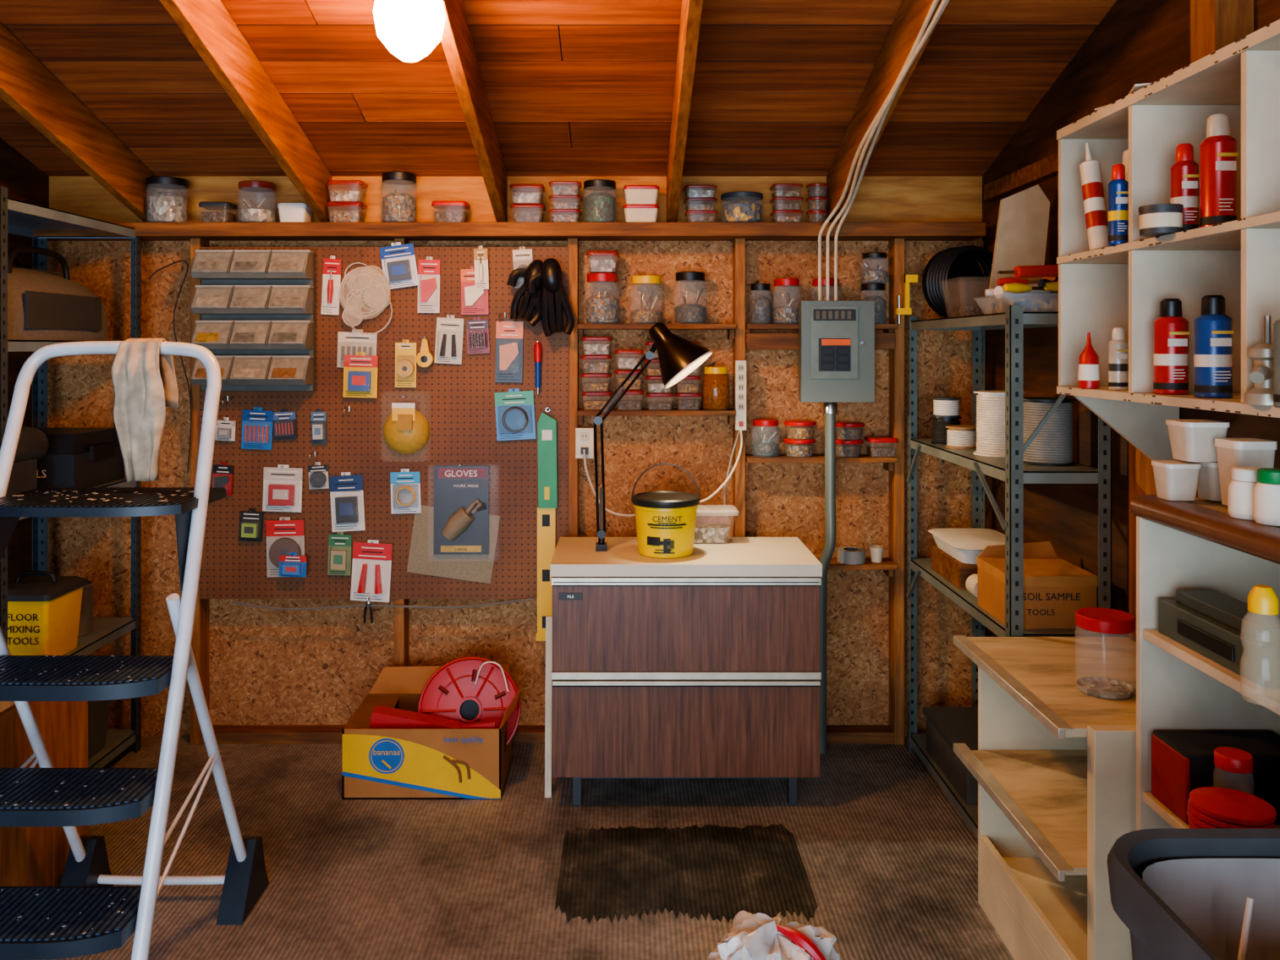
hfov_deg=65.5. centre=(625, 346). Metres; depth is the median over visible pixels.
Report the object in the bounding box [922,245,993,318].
cable coil
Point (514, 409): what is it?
blister pack
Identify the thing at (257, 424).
blister pack
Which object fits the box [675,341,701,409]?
tubs
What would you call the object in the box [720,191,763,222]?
jar
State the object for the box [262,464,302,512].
pack
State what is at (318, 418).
blister pack
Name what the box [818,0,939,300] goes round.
electrical cable
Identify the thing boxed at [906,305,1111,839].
metal shelving unit
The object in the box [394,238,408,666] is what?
stud
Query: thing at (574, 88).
ceiling
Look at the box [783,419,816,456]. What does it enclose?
tubs
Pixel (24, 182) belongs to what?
wall
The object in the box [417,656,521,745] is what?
cable reel
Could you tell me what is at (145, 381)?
rag
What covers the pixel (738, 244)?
stud
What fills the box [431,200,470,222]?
tub
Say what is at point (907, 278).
clamp
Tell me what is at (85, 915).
step ladder
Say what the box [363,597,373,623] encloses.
pliers
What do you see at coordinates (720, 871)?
rubber mat
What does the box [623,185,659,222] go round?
tubs
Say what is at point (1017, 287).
tray
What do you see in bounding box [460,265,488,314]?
blister pack
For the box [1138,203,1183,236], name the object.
tin
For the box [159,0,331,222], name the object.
rafter
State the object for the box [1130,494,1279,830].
shelving unit
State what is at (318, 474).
blister pack
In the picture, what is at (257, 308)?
organizer
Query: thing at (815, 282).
jar
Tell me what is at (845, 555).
tape roll
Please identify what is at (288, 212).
tub
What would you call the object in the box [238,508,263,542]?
blister pack
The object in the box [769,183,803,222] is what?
tubs
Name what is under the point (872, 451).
tub
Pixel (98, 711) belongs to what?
crate
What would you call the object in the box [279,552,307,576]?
blister pack
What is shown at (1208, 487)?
plastic tub
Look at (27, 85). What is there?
rafter
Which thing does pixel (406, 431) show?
pack
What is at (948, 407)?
spool
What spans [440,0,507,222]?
rafter
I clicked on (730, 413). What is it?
board
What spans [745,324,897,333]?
board
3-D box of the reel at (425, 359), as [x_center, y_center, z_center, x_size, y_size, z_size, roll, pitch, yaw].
[-0.791,0.022,3.921,0.068,0.121,0.041,0,0,0]
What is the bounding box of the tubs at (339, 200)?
[326,180,368,222]
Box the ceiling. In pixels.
[0,0,1116,176]
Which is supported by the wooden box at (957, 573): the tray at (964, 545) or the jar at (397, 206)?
the tray at (964, 545)
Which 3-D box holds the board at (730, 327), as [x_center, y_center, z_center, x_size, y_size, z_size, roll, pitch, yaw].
[0.120,-0.060,3.970,0.621,0.060,0.139,0,0,0]
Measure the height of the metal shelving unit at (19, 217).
2.070 m
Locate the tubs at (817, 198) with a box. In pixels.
[806,182,828,222]
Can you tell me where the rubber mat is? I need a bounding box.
[554,824,817,923]
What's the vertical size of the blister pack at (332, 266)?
0.234 m
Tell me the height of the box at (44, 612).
0.290 m
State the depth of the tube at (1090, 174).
2.51 m
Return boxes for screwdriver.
[533,340,542,394]
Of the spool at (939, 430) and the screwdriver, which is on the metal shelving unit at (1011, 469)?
the spool at (939, 430)
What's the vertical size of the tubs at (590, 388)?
0.289 m
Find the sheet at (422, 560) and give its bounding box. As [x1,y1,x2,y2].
[406,505,499,583]
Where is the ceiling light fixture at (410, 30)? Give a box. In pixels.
[373,0,444,62]
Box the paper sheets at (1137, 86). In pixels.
[1094,82,1151,109]
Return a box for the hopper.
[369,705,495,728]
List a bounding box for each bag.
[7,246,107,340]
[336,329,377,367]
[512,246,532,288]
[708,910,840,959]
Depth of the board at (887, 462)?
3.90 m
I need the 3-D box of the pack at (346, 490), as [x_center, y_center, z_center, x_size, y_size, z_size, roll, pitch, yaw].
[-1.100,0.613,3.923,0.142,0.236,0.038,0,0,0]
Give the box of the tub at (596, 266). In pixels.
[586,250,619,273]
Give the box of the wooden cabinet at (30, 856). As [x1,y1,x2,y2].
[0,701,87,886]
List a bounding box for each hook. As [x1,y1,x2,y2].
[221,395,232,406]
[343,406,352,416]
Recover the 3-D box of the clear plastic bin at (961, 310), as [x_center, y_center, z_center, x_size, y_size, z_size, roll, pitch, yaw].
[1.220,-0.168,3.470,0.200,0.135,0.230,0,0,0]
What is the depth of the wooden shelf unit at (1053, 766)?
2.53 m
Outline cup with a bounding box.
[869,544,884,562]
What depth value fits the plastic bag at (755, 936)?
2.31 m
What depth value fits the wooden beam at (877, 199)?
4.05 m
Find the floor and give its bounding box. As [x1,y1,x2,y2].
[43,736,1014,959]
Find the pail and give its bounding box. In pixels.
[631,462,700,558]
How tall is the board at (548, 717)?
0.620 m
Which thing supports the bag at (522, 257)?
hanging from the pegboard
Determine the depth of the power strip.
3.92 m
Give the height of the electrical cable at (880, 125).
1.239 m
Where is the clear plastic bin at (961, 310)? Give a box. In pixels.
[952,306,986,317]
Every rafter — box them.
[0,21,156,222]
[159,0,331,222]
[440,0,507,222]
[666,0,703,222]
[826,0,942,222]
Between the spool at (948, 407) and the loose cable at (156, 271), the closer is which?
the spool at (948, 407)
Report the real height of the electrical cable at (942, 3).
1.232 m
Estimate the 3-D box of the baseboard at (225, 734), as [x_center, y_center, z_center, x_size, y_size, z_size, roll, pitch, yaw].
[-0.312,1.558,4.000,2.755,0.045,0.080,0,0,0]
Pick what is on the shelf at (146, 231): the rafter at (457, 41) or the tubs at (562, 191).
the tubs at (562, 191)
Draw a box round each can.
[77,580,94,637]
[1107,164,1128,246]
[1107,829,1279,959]
[1153,298,1189,394]
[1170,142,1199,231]
[1193,295,1233,398]
[1199,113,1237,227]
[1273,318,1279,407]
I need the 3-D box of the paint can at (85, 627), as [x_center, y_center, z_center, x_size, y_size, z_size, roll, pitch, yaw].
[-2.060,0.970,3.680,0.168,0.180,0.168,0,0,0]
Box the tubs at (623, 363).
[614,349,643,409]
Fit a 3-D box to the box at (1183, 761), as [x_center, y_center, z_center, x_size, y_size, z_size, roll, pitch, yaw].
[1.219,0.862,2.002,0.262,0.135,0.137,0,0,0]
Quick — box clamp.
[895,274,917,324]
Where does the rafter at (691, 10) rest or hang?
attached to the ceiling
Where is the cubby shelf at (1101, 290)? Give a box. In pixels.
[1056,19,1279,460]
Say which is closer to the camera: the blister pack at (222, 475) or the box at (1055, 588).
the box at (1055, 588)
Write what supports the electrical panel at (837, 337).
attached to the board at (887, 328)
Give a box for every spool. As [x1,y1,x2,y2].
[930,416,961,444]
[932,396,960,417]
[945,425,977,449]
[973,390,1026,457]
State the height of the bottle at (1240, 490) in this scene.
0.090 m
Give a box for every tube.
[1079,142,1109,250]
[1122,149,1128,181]
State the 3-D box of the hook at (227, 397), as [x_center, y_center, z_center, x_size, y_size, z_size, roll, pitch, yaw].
[-1.570,0.212,3.920,0.024,0.039,0.045,0,0,0]
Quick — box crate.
[87,700,110,759]
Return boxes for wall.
[0,137,49,583]
[47,241,983,736]
[982,0,1279,637]
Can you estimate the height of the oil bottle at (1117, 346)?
0.150 m
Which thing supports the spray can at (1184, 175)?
in the cubby shelf at (1101, 290)
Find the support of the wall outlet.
attached to the stud at (573, 244)
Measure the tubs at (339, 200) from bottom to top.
0.169 m
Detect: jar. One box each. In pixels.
[145,175,188,222]
[238,180,275,222]
[381,171,416,222]
[583,179,615,222]
[585,272,619,323]
[630,275,662,323]
[674,271,706,323]
[702,366,729,410]
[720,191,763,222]
[750,283,770,323]
[752,418,779,455]
[773,278,799,323]
[812,278,839,300]
[861,283,885,323]
[862,252,887,282]
[1075,607,1135,698]
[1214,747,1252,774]
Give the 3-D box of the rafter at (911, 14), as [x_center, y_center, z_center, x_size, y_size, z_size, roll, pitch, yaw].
[0.835,-1.039,0.825,0.040,1.176,6.450,0,0,0]
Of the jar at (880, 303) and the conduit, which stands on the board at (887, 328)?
the jar at (880, 303)
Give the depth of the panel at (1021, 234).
3.31 m
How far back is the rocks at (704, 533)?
3.72 m
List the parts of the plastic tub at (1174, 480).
white plastic tub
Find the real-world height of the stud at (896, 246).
2.010 m
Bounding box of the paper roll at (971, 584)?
[965,573,977,598]
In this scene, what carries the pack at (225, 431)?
hanging from the pegboard
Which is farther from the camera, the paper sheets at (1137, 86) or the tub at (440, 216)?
the tub at (440, 216)
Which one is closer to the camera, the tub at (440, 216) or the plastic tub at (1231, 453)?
the plastic tub at (1231, 453)
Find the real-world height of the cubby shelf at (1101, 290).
0.885 m
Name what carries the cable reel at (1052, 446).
on the metal shelving unit at (1011, 469)
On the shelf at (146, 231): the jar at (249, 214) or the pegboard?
the jar at (249, 214)
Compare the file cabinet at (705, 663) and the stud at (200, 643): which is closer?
the file cabinet at (705, 663)
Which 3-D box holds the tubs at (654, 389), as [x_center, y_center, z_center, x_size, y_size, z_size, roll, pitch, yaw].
[0.132,0.115,3.965,0.116,0.269,0.110,0,0,0]
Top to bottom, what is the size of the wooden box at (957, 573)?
0.088 m
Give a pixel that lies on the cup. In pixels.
(876, 552)
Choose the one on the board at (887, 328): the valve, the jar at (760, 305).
the jar at (760, 305)
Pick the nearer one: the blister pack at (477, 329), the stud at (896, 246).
the blister pack at (477, 329)
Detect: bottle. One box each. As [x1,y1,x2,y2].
[1077,332,1099,388]
[1108,328,1128,390]
[1227,466,1259,520]
[1252,467,1279,526]
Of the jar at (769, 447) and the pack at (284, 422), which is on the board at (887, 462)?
the jar at (769, 447)
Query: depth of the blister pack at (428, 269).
3.93 m
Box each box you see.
[7,571,86,655]
[342,664,524,799]
[922,707,977,805]
[931,545,977,589]
[977,541,1098,628]
[1151,730,1279,824]
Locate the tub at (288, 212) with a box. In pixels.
[277,203,312,222]
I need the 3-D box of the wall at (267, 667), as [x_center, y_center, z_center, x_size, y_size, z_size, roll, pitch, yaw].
[-0.450,0.576,4.090,4.000,2.011,0.100,0,0,0]
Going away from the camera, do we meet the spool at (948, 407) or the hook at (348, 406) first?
the spool at (948, 407)
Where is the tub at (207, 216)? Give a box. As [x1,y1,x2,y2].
[198,201,237,222]
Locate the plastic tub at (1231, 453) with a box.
[1214,438,1276,505]
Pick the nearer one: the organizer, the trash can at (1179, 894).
the trash can at (1179, 894)
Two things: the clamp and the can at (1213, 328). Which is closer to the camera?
the can at (1213, 328)
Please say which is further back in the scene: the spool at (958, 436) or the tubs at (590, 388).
the tubs at (590, 388)
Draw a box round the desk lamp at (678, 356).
[593,322,713,551]
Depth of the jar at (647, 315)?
3.92 m
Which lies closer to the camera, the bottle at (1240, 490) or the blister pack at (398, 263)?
the bottle at (1240, 490)
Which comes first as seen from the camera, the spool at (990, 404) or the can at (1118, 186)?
the can at (1118, 186)
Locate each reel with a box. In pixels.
[416,336,433,368]
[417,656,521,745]
[1023,396,1076,466]
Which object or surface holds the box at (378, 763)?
on the floor
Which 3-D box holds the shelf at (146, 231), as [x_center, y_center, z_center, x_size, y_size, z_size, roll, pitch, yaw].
[-0.475,-0.458,3.960,3.750,0.055,0.180,0,0,0]
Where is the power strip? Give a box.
[734,360,746,430]
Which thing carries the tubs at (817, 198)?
on the shelf at (146, 231)
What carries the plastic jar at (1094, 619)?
on the wooden shelf unit at (1053, 766)
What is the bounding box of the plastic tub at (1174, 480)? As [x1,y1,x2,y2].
[1151,419,1229,500]
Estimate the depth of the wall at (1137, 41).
3.15 m
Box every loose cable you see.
[148,260,192,473]
[231,598,532,609]
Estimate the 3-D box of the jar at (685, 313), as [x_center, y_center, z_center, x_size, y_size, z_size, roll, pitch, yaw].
[0.256,-0.193,3.965,0.135,0.205,0.135,0,0,0]
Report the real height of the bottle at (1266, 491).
0.095 m
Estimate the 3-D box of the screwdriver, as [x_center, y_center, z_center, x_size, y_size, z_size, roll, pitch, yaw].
[-0.346,0.083,3.923,0.032,0.209,0.038,0,0,-34]
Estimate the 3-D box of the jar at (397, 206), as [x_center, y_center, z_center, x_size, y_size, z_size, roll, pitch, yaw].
[-0.900,-0.586,3.955,0.141,0.200,0.141,0,0,0]
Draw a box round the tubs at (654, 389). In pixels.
[644,341,674,409]
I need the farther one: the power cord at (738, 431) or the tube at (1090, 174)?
the power cord at (738, 431)
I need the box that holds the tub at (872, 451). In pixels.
[864,436,898,456]
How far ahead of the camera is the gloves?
3.85 m
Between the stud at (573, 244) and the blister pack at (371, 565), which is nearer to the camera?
the blister pack at (371, 565)
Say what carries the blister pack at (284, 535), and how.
hanging from the pegboard
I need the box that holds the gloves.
[506,258,574,336]
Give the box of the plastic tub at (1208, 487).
[1193,461,1221,500]
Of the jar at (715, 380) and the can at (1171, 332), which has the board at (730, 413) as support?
the jar at (715, 380)
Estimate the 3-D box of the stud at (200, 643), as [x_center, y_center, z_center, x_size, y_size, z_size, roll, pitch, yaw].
[-1.710,0.575,3.995,0.040,2.010,0.090,0,0,0]
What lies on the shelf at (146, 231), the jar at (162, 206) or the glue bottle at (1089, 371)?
the jar at (162, 206)
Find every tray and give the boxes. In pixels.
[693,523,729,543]
[928,528,1005,564]
[984,264,1058,313]
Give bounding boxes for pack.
[212,461,233,495]
[214,417,236,441]
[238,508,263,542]
[241,406,273,450]
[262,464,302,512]
[265,516,304,576]
[272,408,296,440]
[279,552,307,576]
[307,461,329,489]
[311,408,327,444]
[320,255,341,314]
[327,531,351,575]
[329,472,365,532]
[342,351,378,397]
[350,539,392,602]
[379,241,418,289]
[383,395,429,454]
[390,468,421,513]
[395,339,416,387]
[417,256,440,313]
[434,314,464,364]
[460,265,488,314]
[466,316,489,354]
[473,245,488,289]
[494,318,523,382]
[494,388,536,440]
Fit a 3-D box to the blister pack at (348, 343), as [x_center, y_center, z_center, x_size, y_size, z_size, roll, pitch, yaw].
[-1.062,0.008,3.923,0.158,0.155,0.038,0,0,0]
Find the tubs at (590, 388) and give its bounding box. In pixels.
[580,336,612,409]
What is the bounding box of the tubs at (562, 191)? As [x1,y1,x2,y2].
[548,181,582,222]
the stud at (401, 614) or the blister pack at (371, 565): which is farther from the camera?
the stud at (401, 614)
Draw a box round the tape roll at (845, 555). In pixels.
[836,546,865,565]
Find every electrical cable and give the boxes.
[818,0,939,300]
[825,0,947,300]
[834,0,949,300]
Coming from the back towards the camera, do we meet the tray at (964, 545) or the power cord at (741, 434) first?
the power cord at (741, 434)
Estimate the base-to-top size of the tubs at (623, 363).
0.239 m
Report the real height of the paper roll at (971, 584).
0.070 m
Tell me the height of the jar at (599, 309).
0.200 m
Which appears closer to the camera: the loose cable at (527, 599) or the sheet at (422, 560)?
the loose cable at (527, 599)
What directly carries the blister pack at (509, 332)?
hanging from the pegboard
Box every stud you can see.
[190,238,208,745]
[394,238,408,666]
[567,238,578,537]
[732,238,745,537]
[888,238,904,745]
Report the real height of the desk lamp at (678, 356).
0.826 m
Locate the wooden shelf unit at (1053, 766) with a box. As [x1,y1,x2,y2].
[953,635,1136,959]
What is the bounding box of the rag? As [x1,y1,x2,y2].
[111,338,178,482]
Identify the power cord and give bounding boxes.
[582,430,742,516]
[723,430,740,524]
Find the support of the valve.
on the cubby shelf at (1101, 290)
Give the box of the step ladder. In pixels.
[0,340,269,959]
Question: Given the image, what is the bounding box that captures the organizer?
[190,249,316,390]
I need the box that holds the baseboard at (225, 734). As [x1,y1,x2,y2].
[201,725,894,744]
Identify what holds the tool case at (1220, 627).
on the shelving unit at (1181, 545)
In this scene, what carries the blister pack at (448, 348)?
hanging from the pegboard
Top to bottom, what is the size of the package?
0.382 m
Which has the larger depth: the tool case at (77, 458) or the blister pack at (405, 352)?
the blister pack at (405, 352)
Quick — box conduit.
[818,402,837,753]
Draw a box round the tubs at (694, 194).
[683,185,718,222]
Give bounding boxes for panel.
[798,300,874,402]
[985,184,1049,314]
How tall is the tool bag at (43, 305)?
0.320 m
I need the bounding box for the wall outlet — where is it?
[575,428,593,458]
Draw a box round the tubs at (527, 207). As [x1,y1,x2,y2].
[509,183,545,222]
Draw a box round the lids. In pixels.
[1186,786,1276,829]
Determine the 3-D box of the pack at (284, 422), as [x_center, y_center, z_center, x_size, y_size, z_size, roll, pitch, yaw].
[-1.347,0.307,3.923,0.096,0.125,0.038,0,0,0]
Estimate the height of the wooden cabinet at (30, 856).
0.620 m
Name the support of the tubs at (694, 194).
on the shelf at (146, 231)
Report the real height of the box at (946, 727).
0.160 m
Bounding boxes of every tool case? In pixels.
[36,428,124,488]
[1158,589,1279,687]
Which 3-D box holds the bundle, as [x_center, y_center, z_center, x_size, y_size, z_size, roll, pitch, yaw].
[-1.019,-0.211,3.914,0.211,0.329,0.059,0,0,-2]
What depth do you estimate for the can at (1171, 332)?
2.17 m
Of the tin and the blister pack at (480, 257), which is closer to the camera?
the tin
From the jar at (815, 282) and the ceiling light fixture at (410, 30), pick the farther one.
the jar at (815, 282)
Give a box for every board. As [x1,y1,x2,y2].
[544,615,552,797]
[577,324,736,339]
[577,408,736,424]
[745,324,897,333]
[745,454,897,471]
[816,557,897,576]
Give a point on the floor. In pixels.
(890, 863)
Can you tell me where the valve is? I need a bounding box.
[1244,315,1273,405]
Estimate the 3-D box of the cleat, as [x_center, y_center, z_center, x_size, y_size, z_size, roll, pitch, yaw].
[0.769,-0.022,3.945,0.588,0.065,0.030,0,0,0]
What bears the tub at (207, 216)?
on the shelf at (146, 231)
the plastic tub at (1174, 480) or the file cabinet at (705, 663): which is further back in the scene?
the file cabinet at (705, 663)
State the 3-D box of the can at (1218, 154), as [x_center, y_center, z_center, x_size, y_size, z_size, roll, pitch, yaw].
[1.225,-0.359,2.060,0.068,0.240,0.069,0,0,0]
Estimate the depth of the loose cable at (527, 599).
3.93 m
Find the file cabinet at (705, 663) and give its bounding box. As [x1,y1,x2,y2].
[549,537,822,805]
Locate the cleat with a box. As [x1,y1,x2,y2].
[745,333,895,349]
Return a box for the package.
[433,463,488,554]
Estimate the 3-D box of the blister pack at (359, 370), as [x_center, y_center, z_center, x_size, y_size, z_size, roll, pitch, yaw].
[-1.045,0.111,3.911,0.138,0.181,0.038,0,0,0]
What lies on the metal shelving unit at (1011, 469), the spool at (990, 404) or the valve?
the spool at (990, 404)
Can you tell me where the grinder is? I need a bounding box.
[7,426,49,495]
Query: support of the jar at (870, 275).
on the jar at (880, 303)
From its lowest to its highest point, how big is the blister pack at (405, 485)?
0.178 m
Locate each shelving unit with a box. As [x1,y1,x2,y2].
[0,186,141,768]
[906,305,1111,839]
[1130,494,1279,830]
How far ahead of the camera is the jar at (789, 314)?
3.92 m
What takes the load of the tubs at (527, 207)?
on the shelf at (146, 231)
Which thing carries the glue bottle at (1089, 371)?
in the cubby shelf at (1101, 290)
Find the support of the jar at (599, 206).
on the shelf at (146, 231)
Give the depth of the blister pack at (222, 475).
3.93 m
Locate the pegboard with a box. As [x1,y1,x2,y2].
[199,247,568,598]
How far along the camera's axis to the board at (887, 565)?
3.90 m
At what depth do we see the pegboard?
3.94 m
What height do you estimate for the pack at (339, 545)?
0.174 m
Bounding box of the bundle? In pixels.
[339,250,392,335]

